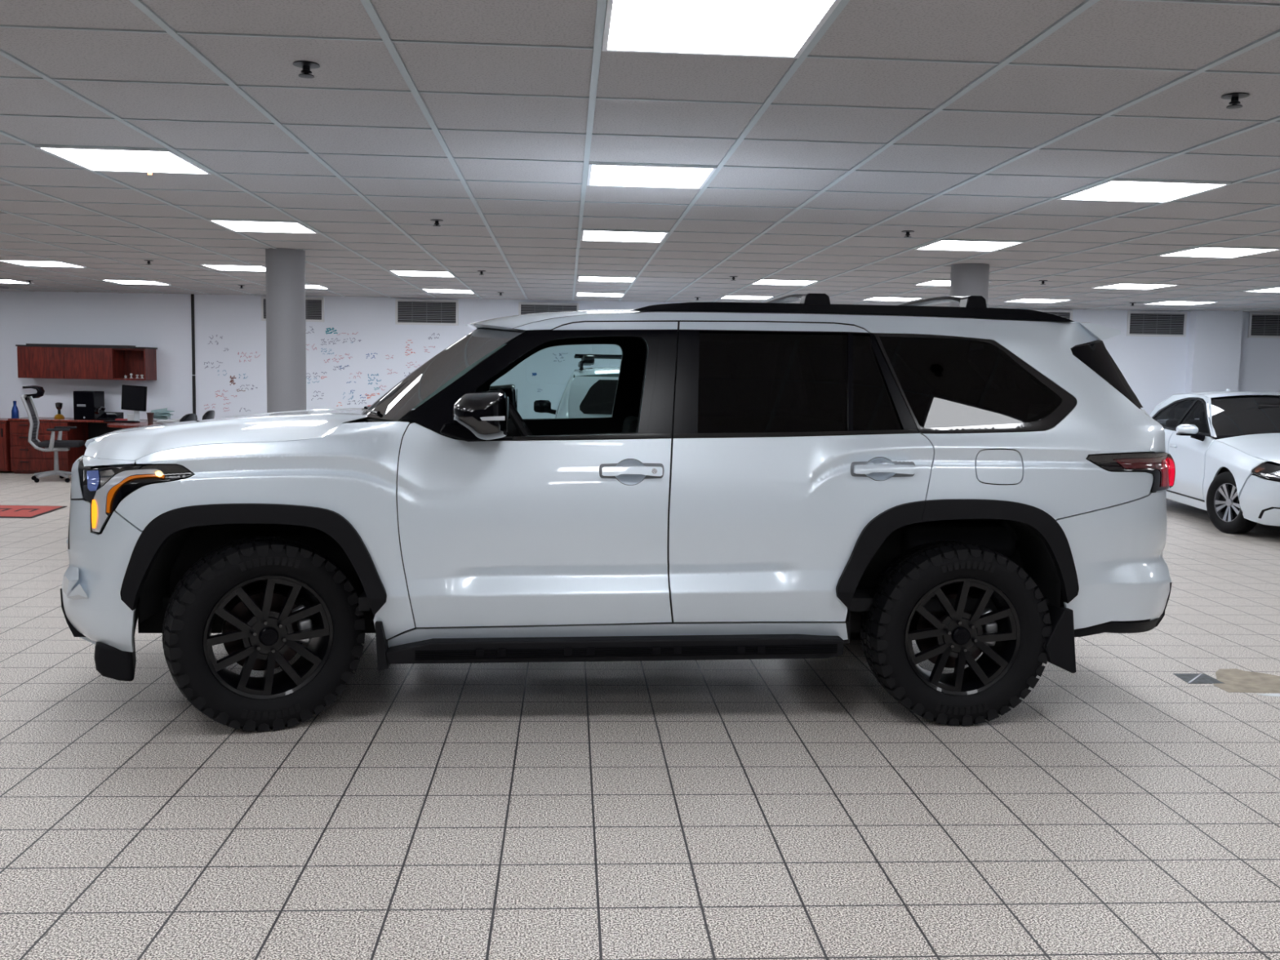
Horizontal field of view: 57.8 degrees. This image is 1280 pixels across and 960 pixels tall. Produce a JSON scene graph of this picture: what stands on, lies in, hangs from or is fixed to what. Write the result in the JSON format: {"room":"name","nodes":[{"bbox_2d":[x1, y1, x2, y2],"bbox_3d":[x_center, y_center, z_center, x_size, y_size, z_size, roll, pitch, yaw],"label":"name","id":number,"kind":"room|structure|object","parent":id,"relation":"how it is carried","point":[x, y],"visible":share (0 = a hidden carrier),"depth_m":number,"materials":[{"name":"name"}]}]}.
{"room":"car showroom","nodes":[
{"label":"car showroom","id":0,"kind":"room"},
{"bbox_2d":[0,471,1279,959],"bbox_3d":[0.081,1.099,6.247,31.600,0.200,26.800,1,5,-4],"label":"floor","id":1,"kind":"structure","parent":0,"point":[1126,808],"depth_m":4.19,"materials":[{"name":"tile"}]},
{"bbox_2d":[0,417,11,471],"bbox_3d":[-9.192,-0.508,16.426,0.805,0.716,0.601,1,5,2],"label":"base cabinet","id":2,"kind":"object","parent":1,"relation":"on","point":[5,446],"visible":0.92,"depth_m":16.15,"materials":[{"name":"brown wood"}]},
{"bbox_2d":[0,505,66,518],"bbox_3d":[-7.009,0.319,12.070,1.772,0.011,1.032,1,5,-4],"label":"floor mat","id":3,"kind":"object","parent":1,"relation":"on","point":[6,511],"visible":1,"depth_m":12.12,"materials":[{"name":"red carpet"}]},
{"bbox_2d":[9,420,88,474],"bbox_3d":[-8.348,-0.470,16.397,0.823,0.739,0.603,1,5,2],"label":"drawer unit","id":4,"kind":"object","parent":1,"relation":"on","point":[24,458],"visible":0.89,"depth_m":16.13,"materials":[{"name":"brown wood"}]},
{"bbox_2d":[20,385,84,482],"bbox_3d":[-7.728,-0.612,15.274,0.707,1.250,0.670,-1,6,-18],"label":"office chair","id":5,"kind":"object","parent":1,"relation":"on","point":[51,445],"visible":0.95,"depth_m":15.16,"materials":[{"name":"grey plastic"}]},
{"bbox_2d":[8,417,173,439],"bbox_3d":[-7.392,-0.408,15.748,2.804,0.771,1.832,1,5,2],"label":"desk","id":6,"kind":"object","parent":1,"relation":"on","point":[95,428],"visible":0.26,"depth_m":16.14,"materials":[{"name":"brown wood"}]},
{"bbox_2d":[53,402,64,418],"bbox_3d":[-8.191,-0.980,16.346,0.136,0.228,0.136,1,5,2],"label":"trophy","id":7,"kind":"object","parent":6,"relation":"on","point":[59,406],"visible":1,"depth_m":16.31,"materials":[{"name":"gold metal"}]},
{"bbox_2d":[54,402,62,413],"bbox_3d":[-8.191,-1.010,16.343,0.100,0.168,0.100,1,5,2],"label":"cup","id":8,"kind":"object","parent":7,"relation":"on","point":[59,406],"depth_m":16.31,"materials":[{"name":"black"}]},
{"bbox_2d":[73,391,104,419],"bbox_3d":[-7.758,-1.054,16.321,0.296,0.396,0.304,1,5,2],"label":"computer tower","id":9,"kind":"object","parent":6,"relation":"on","point":[86,403],"visible":0.94,"depth_m":16.18,"materials":[{"name":"black plastic"}]},
{"bbox_2d":[8,417,173,422],"bbox_3d":[-7.366,-0.833,16.332,2.794,0.030,0.592,1,5,2],"label":"countertop","id":10,"kind":"structure","parent":6,"relation":"on","point":[25,419],"depth_m":16.08,"materials":[{"name":"brown wood"}]},
{"bbox_2d":[11,400,18,417],"bbox_3d":[-8.826,-0.988,16.369,0.097,0.263,0.097,1,5,-4],"label":"bottle","id":11,"kind":"object","parent":10,"relation":"on","point":[15,411],"visible":0.79,"depth_m":16.34,"materials":[{"name":"blue glass"}]},
{"bbox_2d":[94,406,124,420],"bbox_3d":[-7.424,-0.931,16.201,0.308,0.187,0.240,1,5,2],"label":"desk phone","id":12,"kind":"object","parent":6,"relation":"on","point":[105,415],"visible":0.85,"depth_m":16.15,"materials":[{"name":"black plastic"}]},
{"bbox_2d":[102,420,139,422],"bbox_3d":[-7.005,-0.791,15.665,0.440,0.023,0.140,1,5,2],"label":"keyboard","id":13,"kind":"object","parent":6,"relation":"on","point":[117,421],"visible":1,"depth_m":15.60,"materials":[{"name":"black plastic"}]},
{"bbox_2d":[115,418,127,420],"bbox_3d":[-7.118,-0.823,15.917,0.140,0.035,0.100,1,5,2],"label":"stapler","id":14,"kind":"object","parent":6,"relation":"on","point":[115,419],"visible":0.56,"depth_m":15.87,"materials":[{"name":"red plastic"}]},
{"bbox_2d":[127,413,134,420],"bbox_3d":[-7.007,-0.860,15.990,0.100,0.100,0.100,0,5,-9],"label":"box","id":15,"kind":"object","parent":6,"relation":"on","point":[130,416],"visible":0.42,"depth_m":15.94,"materials":[{"name":"white"}]},
{"bbox_2d":[120,384,146,422],"bbox_3d":[-6.888,-1.042,15.788,0.298,0.505,0.243,-3,6,-36],"label":"monitor","id":16,"kind":"object","parent":6,"relation":"on","point":[134,397],"visible":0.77,"depth_m":15.77,"materials":[{"name":"black plastic"}]},
{"bbox_2d":[146,412,154,423],"bbox_3d":[-6.535,-0.826,15.473,0.092,0.145,0.092,1,5,-4],"label":"paper cup","id":17,"kind":"object","parent":6,"relation":"on","point":[149,415],"visible":1,"depth_m":15.45,"materials":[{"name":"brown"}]},
{"bbox_2d":[151,408,174,419],"bbox_3d":[-6.720,-0.929,16.268,0.315,0.157,0.384,0,5,-7],"label":"papers","id":18,"kind":"object","parent":6,"relation":"on","point":[161,414],"visible":0.82,"depth_m":16.19,"materials":[{"name":"teal paper"}]},
{"bbox_2d":[153,419,179,423],"bbox_3d":[-6.421,-0.791,15.716,0.344,0.034,0.373,1,5,2],"label":"papers","id":19,"kind":"object","parent":6,"relation":"on","point":[162,421],"visible":0.88,"depth_m":15.61,"materials":[{"name":"white paper"}]},
{"bbox_2d":[179,413,197,422],"bbox_3d":[-5.737,-0.327,14.097,0.616,0.976,0.493,1,5,0],"label":"chair","id":20,"kind":"object","parent":1,"relation":"on","point":[188,417],"visible":0.12,"depth_m":13.97,"materials":[{"name":"black fabric"}]},
{"bbox_2d":[202,409,214,419],"bbox_3d":[-5.778,-0.402,14.832,0.619,0.990,0.493,1,5,-6],"label":"chair","id":21,"kind":"object","parent":1,"relation":"on","point":[209,415],"visible":0.07,"depth_m":14.72,"materials":[{"name":"black fabric"}]},
{"bbox_2d":[265,248,306,413],"bbox_3d":[-3.075,-0.703,10.089,0.328,2.562,0.328,1,5,-4],"label":"round column","id":22,"kind":"structure","parent":1,"relation":"on","point":[285,268],"depth_m":9.91,"materials":[{"name":"grey paint"}]},
{"bbox_2d":[60,293,1175,731],"bbox_3d":[-0.095,0.029,6.000,5.244,1.982,2.531,1,5,-5],"label":"suv","id":23,"kind":"object","parent":1,"relation":"on","point":[777,478],"visible":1,"depth_m":5.12,"materials":[{"name":"white paint"}]},
{"bbox_2d":[66,436,113,549],"bbox_3d":[-2.540,0.016,5.784,0.336,0.496,1.726,1,5,-4],"label":"grille","id":24,"kind":"object","parent":23,"relation":"attached to","point":[84,470],"depth_m":5.00,"materials":[{"name":"white paint"}]},
{"bbox_2d":[91,499,97,528],"bbox_3d":[-2.301,0.143,4.885,0.041,0.119,0.016,4,6,31],"label":"marker lamp","id":25,"kind":"object","parent":23,"relation":"attached to","point":[94,502],"depth_m":4.88,"materials":[{"name":"yellow plastic"}]},
{"bbox_2d":[155,471,162,476],"bbox_3d":[-2.015,-0.025,4.854,0.030,0.022,0.013,1,5,-5],"label":"light","id":26,"kind":"object","parent":23,"relation":"on","point":[157,473],"depth_m":4.85,"materials":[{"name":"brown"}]},
{"bbox_2d":[452,390,506,439],"bbox_3d":[-0.660,-0.268,4.780,0.227,0.206,0.265,1,5,-5],"label":"mirror","id":27,"kind":"object","parent":23,"relation":"attached to","point":[476,415],"depth_m":4.67,"materials":[{"name":"black mirror"}]},
{"bbox_2d":[506,396,508,431],"bbox_3d":[-0.547,-0.273,4.792,0.004,0.140,0.190,1,5,-5],"label":"mirror glass","id":28,"kind":"object","parent":23,"relation":"attached to","point":[507,412],"depth_m":4.70,"materials":[{"name":"silver mirror"}]},
{"bbox_2d":[615,459,645,484],"bbox_3d":[-0.043,-0.036,5.048,0.146,0.110,0.046,1,5,-5],"label":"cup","id":29,"kind":"object","parent":23,"relation":"on","point":[622,465],"depth_m":5.04,"materials":[{"name":"white paint"}]},
{"bbox_2d":[865,457,895,480],"bbox_3d":[1.057,-0.050,5.138,0.151,0.099,0.058,1,5,-5],"label":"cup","id":30,"kind":"object","parent":23,"relation":"on","point":[869,462],"depth_m":5.13,"materials":[{"name":"white paint"}]},
{"bbox_2d":[1085,452,1173,491],"bbox_3d":[2.308,-0.040,5.352,0.651,0.180,0.132,-2,6,-32],"label":"tail lamp","id":31,"kind":"object","parent":23,"relation":"on","point":[1104,471],"depth_m":5.24,"materials":[{"name":"black"}]},
{"bbox_2d":[1161,457,1175,486],"bbox_3d":[2.478,-0.035,5.458,0.034,0.140,0.230,5,7,38],"label":"brake light","id":32,"kind":"object","parent":23,"relation":"on","point":[1168,468],"depth_m":5.46,"materials":[{"name":"red plastic"}]},
{"bbox_2d":[949,262,989,306],"bbox_3d":[2.858,-0.602,10.232,0.323,2.562,0.323,1,5,-4],"label":"round column","id":33,"kind":"structure","parent":1,"relation":"on","point":[966,279],"depth_m":9.99,"materials":[{"name":"grey paint"}]},
{"bbox_2d":[1173,673,1223,684],"bbox_3d":[2.969,1.059,6.183,0.199,0.003,0.204,1,5,-4],"label":"floor patch","id":34,"kind":"structure","parent":1,"relation":"on","point":[1202,679],"depth_m":6.17,"materials":[{"name":"tile"}]},
{"bbox_2d":[1149,388,1279,533],"bbox_3d":[7.205,-0.267,13.242,2.245,1.513,4.382,2,5,6],"label":"sedan","id":35,"kind":"object","parent":1,"relation":"on","point":[1224,446],"visible":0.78,"depth_m":12.81,"materials":[{"name":"white paint"}]},
{"bbox_2d":[1176,424,1204,441],"bbox_3d":[6.202,-0.535,13.057,0.288,0.188,0.211,1,5,-4],"label":"mirror","id":36,"kind":"object","parent":35,"relation":"attached to","point":[1191,430],"depth_m":13.00,"materials":[{"name":"white plastic"}]},
{"bbox_2d":[1257,404,1279,407],"bbox_3d":[7.100,-0.809,13.087,0.227,0.072,0.021,2,5,6],"label":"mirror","id":37,"kind":"object","parent":35,"relation":"attached to","point":[1259,406],"depth_m":13.08,"materials":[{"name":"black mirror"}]},
{"bbox_2d":[1213,668,1279,693],"bbox_3d":[3.288,1.072,6.115,0.463,0.001,0.609,4,6,28],"label":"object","id":38,"kind":"structure","parent":1,"relation":"on","point":[1234,680],"depth_m":6.14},
{"bbox_2d":[1257,693,1279,696],"bbox_3d":[3.287,1.093,5.881,0.304,0.002,0.070,1,5,-4],"label":"paper sheet","id":39,"kind":"object","parent":1,"relation":"on","point":[1272,694],"visible":1,"depth_m":5.88,"materials":[{"name":"white paper"}]},
{"bbox_2d":[0,0,1279,312],"bbox_3d":[0.135,-1.645,5.970,31.600,0.207,26.848,1,5,-4],"label":"ceiling","id":40,"kind":"structure","parent":0,"point":[936,120],"depth_m":5.09,"materials":[{"name":"tile"}]},
{"bbox_2d":[0,285,8,289],"bbox_3d":[-8.422,-2.554,15.299,0.374,0.035,0.713,1,5,-4],"label":"smoke detector","id":41,"kind":"object","parent":40,"relation":"attached to","point":[1,286],"visible":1,"depth_m":15.29,"materials":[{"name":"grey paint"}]},
{"bbox_2d":[0,279,34,284],"bbox_3d":[-7.996,-2.487,14.427,0.611,0.030,0.635,1,5,-4],"label":"recessed light","id":42,"kind":"object","parent":40,"relation":"in","point":[2,281],"visible":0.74,"depth_m":14.50,"materials":[{"name":"white plastic"}]},
{"bbox_2d":[0,280,26,283],"bbox_3d":[-7.996,-2.484,14.427,0.579,0.016,0.603,1,5,-4],"label":"diffuser","id":43,"kind":"object","parent":42,"relation":"attached to","point":[1,281],"depth_m":14.52,"materials":[{"name":"white plastic"}]},
{"bbox_2d":[0,258,86,267],"bbox_3d":[-6.050,-2.202,11.733,0.611,0.030,0.635,1,5,-4],"label":"recessed light","id":44,"kind":"object","parent":40,"relation":"in","point":[21,262],"visible":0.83,"depth_m":11.70,"materials":[{"name":"white plastic"}]},
{"bbox_2d":[2,260,79,266],"bbox_3d":[-6.050,-2.199,11.734,0.579,0.016,0.603,1,5,-4],"label":"diffuser","id":45,"kind":"object","parent":44,"relation":"attached to","point":[25,263],"depth_m":11.73,"materials":[{"name":"white plastic"}]},
{"bbox_2d":[35,145,212,174],"bbox_3d":[-2.507,-1.576,5.684,0.611,0.030,0.635,1,5,-4],"label":"recessed light","id":46,"kind":"object","parent":40,"relation":"in","point":[96,159],"visible":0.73,"depth_m":5.66,"materials":[{"name":"white plastic"}]},
{"bbox_2d":[100,279,171,284],"bbox_3d":[-6.149,-2.428,14.164,0.611,0.030,0.635,1,5,-4],"label":"recessed light","id":47,"kind":"object","parent":40,"relation":"in","point":[117,281],"visible":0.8,"depth_m":14.13,"materials":[{"name":"white plastic"}]},
{"bbox_2d":[199,263,265,271],"bbox_3d":[-4.073,-2.170,11.802,0.611,0.030,0.635,1,5,-4],"label":"recessed light","id":48,"kind":"object","parent":40,"relation":"in","point":[215,266],"visible":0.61,"depth_m":11.73,"materials":[{"name":"white plastic"}]},
{"bbox_2d":[205,265,265,271],"bbox_3d":[-4.073,-2.167,11.802,0.579,0.016,0.603,1,5,-4],"label":"diffuser","id":49,"kind":"object","parent":48,"relation":"attached to","point":[231,268],"depth_m":11.79,"materials":[{"name":"white plastic"}]},
{"bbox_2d":[207,219,318,233],"bbox_3d":[-2.672,-1.817,8.262,0.611,0.030,0.635,1,5,-4],"label":"recessed light","id":50,"kind":"object","parent":40,"relation":"in","point":[235,225],"visible":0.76,"depth_m":8.24,"materials":[{"name":"white plastic"}]},
{"bbox_2d":[292,61,319,78],"bbox_3d":[-1.104,-1.355,3.835,0.088,0.042,0.088,1,5,-4],"label":"sprinkler","id":51,"kind":"object","parent":40,"relation":"attached to","point":[306,73],"visible":1,"depth_m":3.82,"materials":[{"name":"black metal"}]},
{"bbox_2d":[305,284,329,288],"bbox_3d":[-4.209,-2.404,14.313,0.611,0.030,0.635,1,5,-4],"label":"recessed light","id":52,"kind":"object","parent":40,"relation":"in","point":[311,286],"visible":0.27,"depth_m":14.38,"materials":[{"name":"white plastic"}]},
{"bbox_2d":[305,284,324,288],"bbox_3d":[-4.209,-2.401,14.314,0.579,0.016,0.603,1,5,-4],"label":"diffuser","id":53,"kind":"object","parent":52,"relation":"attached to","point":[306,286],"depth_m":14.34,"materials":[{"name":"white plastic"}]},
{"bbox_2d":[388,269,455,277],"bbox_3d":[-2.255,-2.158,12.054,0.611,0.030,0.635,1,5,-4],"label":"recessed light","id":54,"kind":"object","parent":40,"relation":"in","point":[397,272],"visible":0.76,"depth_m":12.01,"materials":[{"name":"white plastic"}]},
{"bbox_2d":[392,271,453,276],"bbox_3d":[-2.255,-2.155,12.054,0.579,0.016,0.603,1,5,-4],"label":"diffuser","id":55,"kind":"object","parent":54,"relation":"attached to","point":[423,273],"depth_m":12.06,"materials":[{"name":"white plastic"}]},
{"bbox_2d":[430,219,443,226],"bbox_3d":[-1.363,-1.722,7.774,0.088,0.042,0.088,1,5,-4],"label":"sprinkler","id":56,"kind":"object","parent":40,"relation":"attached to","point":[435,220],"visible":1,"depth_m":7.76,"materials":[{"name":"black metal"}]},
{"bbox_2d":[421,288,475,293],"bbox_3d":[-2.418,-2.401,14.658,0.611,0.030,0.635,1,5,-4],"label":"recessed light","id":57,"kind":"object","parent":40,"relation":"in","point":[427,290],"visible":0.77,"depth_m":14.61,"materials":[{"name":"white plastic"}]},
{"bbox_2d":[423,288,472,293],"bbox_3d":[-2.418,-2.398,14.658,0.579,0.016,0.603,1,5,-4],"label":"diffuser","id":58,"kind":"object","parent":57,"relation":"attached to","point":[436,291],"depth_m":14.64,"materials":[{"name":"white plastic"}]},
{"bbox_2d":[477,270,485,275],"bbox_3d":[-1.596,-2.086,11.677,0.088,0.042,0.088,1,5,-4],"label":"sprinkler","id":59,"kind":"object","parent":40,"relation":"attached to","point":[480,271],"visible":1,"depth_m":11.66,"materials":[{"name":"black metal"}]},
{"bbox_2d":[575,291,625,297],"bbox_3d":[-0.510,-2.376,14.784,0.611,0.030,0.635,1,5,-4],"label":"recessed light","id":60,"kind":"object","parent":40,"relation":"in","point":[578,293],"visible":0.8,"depth_m":14.75,"materials":[{"name":"white plastic"}]},
{"bbox_2d":[577,293,623,296],"bbox_3d":[-0.510,-2.373,14.784,0.579,0.016,0.603,1,5,-4],"label":"diffuser","id":61,"kind":"object","parent":60,"relation":"attached to","point":[578,294],"depth_m":14.80,"materials":[{"name":"white plastic"}]},
{"bbox_2d":[577,275,636,282],"bbox_3d":[-0.357,-2.145,12.317,0.611,0.030,0.635,1,5,-4],"label":"recessed light","id":62,"kind":"object","parent":40,"relation":"in","point":[581,278],"visible":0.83,"depth_m":12.31,"materials":[{"name":"white plastic"}]},
{"bbox_2d":[580,229,669,242],"bbox_3d":[-0.121,-1.783,8.427,0.611,0.030,0.635,1,5,-4],"label":"recessed light","id":63,"kind":"object","parent":40,"relation":"in","point":[586,234],"visible":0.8,"depth_m":8.41,"materials":[{"name":"white plastic"}]},
{"bbox_2d":[586,163,716,189],"bbox_3d":[0.043,-1.542,5.849,0.611,0.030,0.635,1,5,-4],"label":"recessed light","id":64,"kind":"object","parent":40,"relation":"in","point":[615,175],"visible":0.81,"depth_m":5.83,"materials":[{"name":"white plastic"}]},
{"bbox_2d":[601,0,840,58],"bbox_3d":[0.208,-1.302,3.272,0.611,0.030,0.635,1,5,-4],"label":"recessed light","id":65,"kind":"object","parent":40,"relation":"in","point":[774,28],"visible":0.93,"depth_m":3.30,"materials":[{"name":"white plastic"}]},
{"bbox_2d":[729,275,737,280],"bbox_3d":[0.949,-2.045,11.762,0.088,0.042,0.088,1,5,-4],"label":"sprinkler","id":66,"kind":"object","parent":40,"relation":"attached to","point":[732,277],"visible":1,"depth_m":11.75,"materials":[{"name":"black metal"}]},
{"bbox_2d":[719,294,774,299],"bbox_3d":[1.357,-2.339,14.778,0.611,0.030,0.635,1,5,-4],"label":"recessed light","id":67,"kind":"object","parent":40,"relation":"in","point":[726,296],"visible":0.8,"depth_m":14.73,"materials":[{"name":"white plastic"}]},
{"bbox_2d":[751,278,818,285],"bbox_3d":[1.526,-2.106,12.286,0.611,0.030,0.635,1,5,-4],"label":"recessed light","id":68,"kind":"object","parent":40,"relation":"in","point":[766,281],"visible":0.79,"depth_m":12.26,"materials":[{"name":"white plastic"}]},
{"bbox_2d":[753,280,816,284],"bbox_3d":[1.526,-2.103,12.287,0.579,0.016,0.603,1,5,-4],"label":"diffuser","id":69,"kind":"object","parent":68,"relation":"attached to","point":[758,282],"depth_m":12.29,"materials":[{"name":"white plastic"}]},
{"bbox_2d":[861,296,923,301],"bbox_3d":[3.164,-2.283,14.552,0.611,0.030,0.635,1,5,-4],"label":"recessed light","id":70,"kind":"object","parent":40,"relation":"in","point":[873,298],"visible":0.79,"depth_m":14.51,"materials":[{"name":"white plastic"}]},
{"bbox_2d":[901,230,914,237],"bbox_3d":[1.822,-1.671,7.883,0.088,0.042,0.088,1,5,-4],"label":"sprinkler","id":71,"kind":"object","parent":40,"relation":"attached to","point":[907,232],"visible":1,"depth_m":7.87,"materials":[{"name":"black metal"}]},
{"bbox_2d":[913,279,991,285],"bbox_3d":[3.224,-2.045,11.976,0.611,0.030,0.635,1,5,-4],"label":"recessed light","id":72,"kind":"object","parent":40,"relation":"in","point":[933,282],"visible":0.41,"depth_m":11.98,"materials":[{"name":"white plastic"}]},
{"bbox_2d":[918,280,950,285],"bbox_3d":[3.224,-2.042,11.976,0.579,0.016,0.603,1,5,-4],"label":"diffuser","id":73,"kind":"object","parent":72,"relation":"attached to","point":[926,282],"depth_m":12.05,"materials":[{"name":"white plastic"}]},
{"bbox_2d":[914,239,1024,251],"bbox_3d":[2.430,-1.749,8.593,0.611,0.030,0.635,1,5,-4],"label":"recessed light","id":74,"kind":"object","parent":40,"relation":"in","point":[942,244],"visible":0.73,"depth_m":8.58,"materials":[{"name":"white plastic"}]},
{"bbox_2d":[1004,297,1072,302],"bbox_3d":[4.917,-2.229,14.334,0.611,0.030,0.635,1,5,-4],"label":"recessed light","id":75,"kind":"object","parent":40,"relation":"in","point":[1020,300],"visible":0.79,"depth_m":14.29,"materials":[{"name":"white plastic"}]},
{"bbox_2d":[1039,280,1047,284],"bbox_3d":[4.010,-1.964,11.530,0.088,0.042,0.088,1,5,-4],"label":"sprinkler","id":76,"kind":"object","parent":40,"relation":"attached to","point":[1042,281],"visible":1,"depth_m":11.52,"materials":[{"name":"black metal"}]},
{"bbox_2d":[1091,282,1179,289],"bbox_3d":[5.091,-2.005,11.935,0.611,0.030,0.635,1,5,-4],"label":"recessed light","id":77,"kind":"object","parent":40,"relation":"in","point":[1120,285],"visible":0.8,"depth_m":11.90,"materials":[{"name":"white plastic"}]},
{"bbox_2d":[1096,284,1173,288],"bbox_3d":[5.091,-2.002,11.935,0.579,0.016,0.603,1,5,-4],"label":"diffuser","id":78,"kind":"object","parent":77,"relation":"attached to","point":[1109,286],"depth_m":11.94,"materials":[{"name":"white plastic"}]},
{"bbox_2d":[1056,178,1231,203],"bbox_3d":[2.594,-1.508,6.015,0.611,0.030,0.635,1,5,-4],"label":"recessed light","id":79,"kind":"object","parent":40,"relation":"in","point":[1111,190],"visible":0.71,"depth_m":5.99,"materials":[{"name":"white plastic"}]},
{"bbox_2d":[1142,300,1217,305],"bbox_3d":[6.649,-2.190,14.271,0.611,0.030,0.635,1,5,-4],"label":"recessed light","id":80,"kind":"object","parent":40,"relation":"in","point":[1165,302],"visible":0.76,"depth_m":14.23,"materials":[{"name":"white plastic"}]},
{"bbox_2d":[1151,301,1213,305],"bbox_3d":[6.649,-2.187,14.271,0.579,0.016,0.603,1,5,-4],"label":"diffuser","id":81,"kind":"object","parent":80,"relation":"attached to","point":[1170,303],"depth_m":14.26,"materials":[{"name":"white plastic"}]},
{"bbox_2d":[1156,246,1279,257],"bbox_3d":[4.343,-1.723,8.717,0.611,0.030,0.635,1,5,-4],"label":"recessed light","id":82,"kind":"object","parent":40,"relation":"in","point":[1201,251],"visible":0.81,"depth_m":8.70,"materials":[{"name":"white plastic"}]},
{"bbox_2d":[1221,92,1248,108],"bbox_3d":[2.058,-1.310,4.010,0.088,0.042,0.088,1,5,-4],"label":"sprinkler","id":83,"kind":"object","parent":40,"relation":"attached to","point":[1234,97],"visible":1,"depth_m":4.00,"materials":[{"name":"black metal"}]},
{"bbox_2d":[1243,286,1279,293],"bbox_3d":[6.731,-1.980,12.009,0.611,0.030,0.635,1,5,-4],"label":"recessed light","id":84,"kind":"object","parent":40,"relation":"in","point":[1277,289],"visible":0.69,"depth_m":12.11,"materials":[{"name":"white plastic"}]},
{"bbox_2d":[1251,287,1279,292],"bbox_3d":[6.731,-1.977,12.009,0.579,0.016,0.603,1,5,-4],"label":"diffuser","id":85,"kind":"object","parent":84,"relation":"attached to","point":[1270,289],"depth_m":12.09,"materials":[{"name":"white plastic"}]},
{"bbox_2d":[0,290,1279,420],"bbox_3d":[-0.539,-1.240,16.457,32.159,2.562,0.253,1,5,2],"label":"wall","id":86,"kind":"structure","parent":0,"point":[358,353],"depth_m":16.46,"materials":[{"name":"white paint"}]},
{"bbox_2d":[15,343,157,380],"bbox_3d":[-7.808,-1.668,16.381,1.848,0.482,0.370,1,5,2],"label":"upper cabinet","id":87,"kind":"object","parent":86,"relation":"attached to","point":[45,362],"depth_m":16.22,"materials":[{"name":"brown wood"}]},
{"bbox_2d":[191,293,195,413],"bbox_3d":[-6.362,-1.359,16.530,0.040,2.560,0.026,1,5,2],"label":"wall strip","id":88,"kind":"object","parent":86,"relation":"attached to","point":[193,381],"visible":0.77,"depth_m":16.48,"materials":[{"name":"black metal"}]},
{"bbox_2d":[261,296,324,321],"bbox_3d":[-4.909,-2.413,16.379,0.894,0.340,0.026,1,5,2],"label":"air vent","id":89,"kind":"object","parent":86,"relation":"in","point":[314,306],"visible":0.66,"depth_m":16.37,"materials":[{"name":"grey metal"}]},
{"bbox_2d":[395,298,458,325],"bbox_3d":[-2.999,-2.361,16.311,0.887,0.356,0.026,1,5,2],"label":"air vent","id":90,"kind":"object","parent":86,"relation":"in","point":[407,311],"visible":1,"depth_m":16.31,"materials":[{"name":"white metal"}]},
{"bbox_2d":[518,302,578,315],"bbox_3d":[-1.280,-2.321,16.250,0.847,0.327,0.025,1,5,2],"label":"air vent","id":91,"kind":"object","parent":86,"relation":"in","point":[524,308],"visible":0.48,"depth_m":16.24,"materials":[{"name":"grey metal"}]},
{"bbox_2d":[1029,309,1072,320],"bbox_3d":[5.584,-2.175,16.002,0.746,0.344,0.026,1,5,2],"label":"air vent","id":92,"kind":"object","parent":86,"relation":"in","point":[1068,314],"visible":0.19,"depth_m":15.98,"materials":[{"name":"grey metal"}]},
{"bbox_2d":[1126,311,1186,337],"bbox_3d":[7.109,-2.146,15.947,0.796,0.344,0.025,1,5,2],"label":"air vent","id":93,"kind":"object","parent":86,"relation":"in","point":[1140,323],"visible":1,"depth_m":15.95,"materials":[{"name":"white metal"}]},
{"bbox_2d":[1185,310,1243,392],"bbox_3d":[7.840,-1.030,15.934,0.620,2.562,0.200,1,5,2],"label":"wall pier","id":94,"kind":"object","parent":86,"relation":"attached to","point":[1214,344],"visible":0.36,"depth_m":15.77,"materials":[{"name":"white paint"}]},
{"bbox_2d":[1247,312,1279,337],"bbox_3d":[8.742,-2.116,15.888,0.779,0.342,0.026,1,5,2],"label":"air vent","id":95,"kind":"object","parent":86,"relation":"in","point":[1260,325],"visible":1,"depth_m":15.89,"materials":[{"name":"white metal"}]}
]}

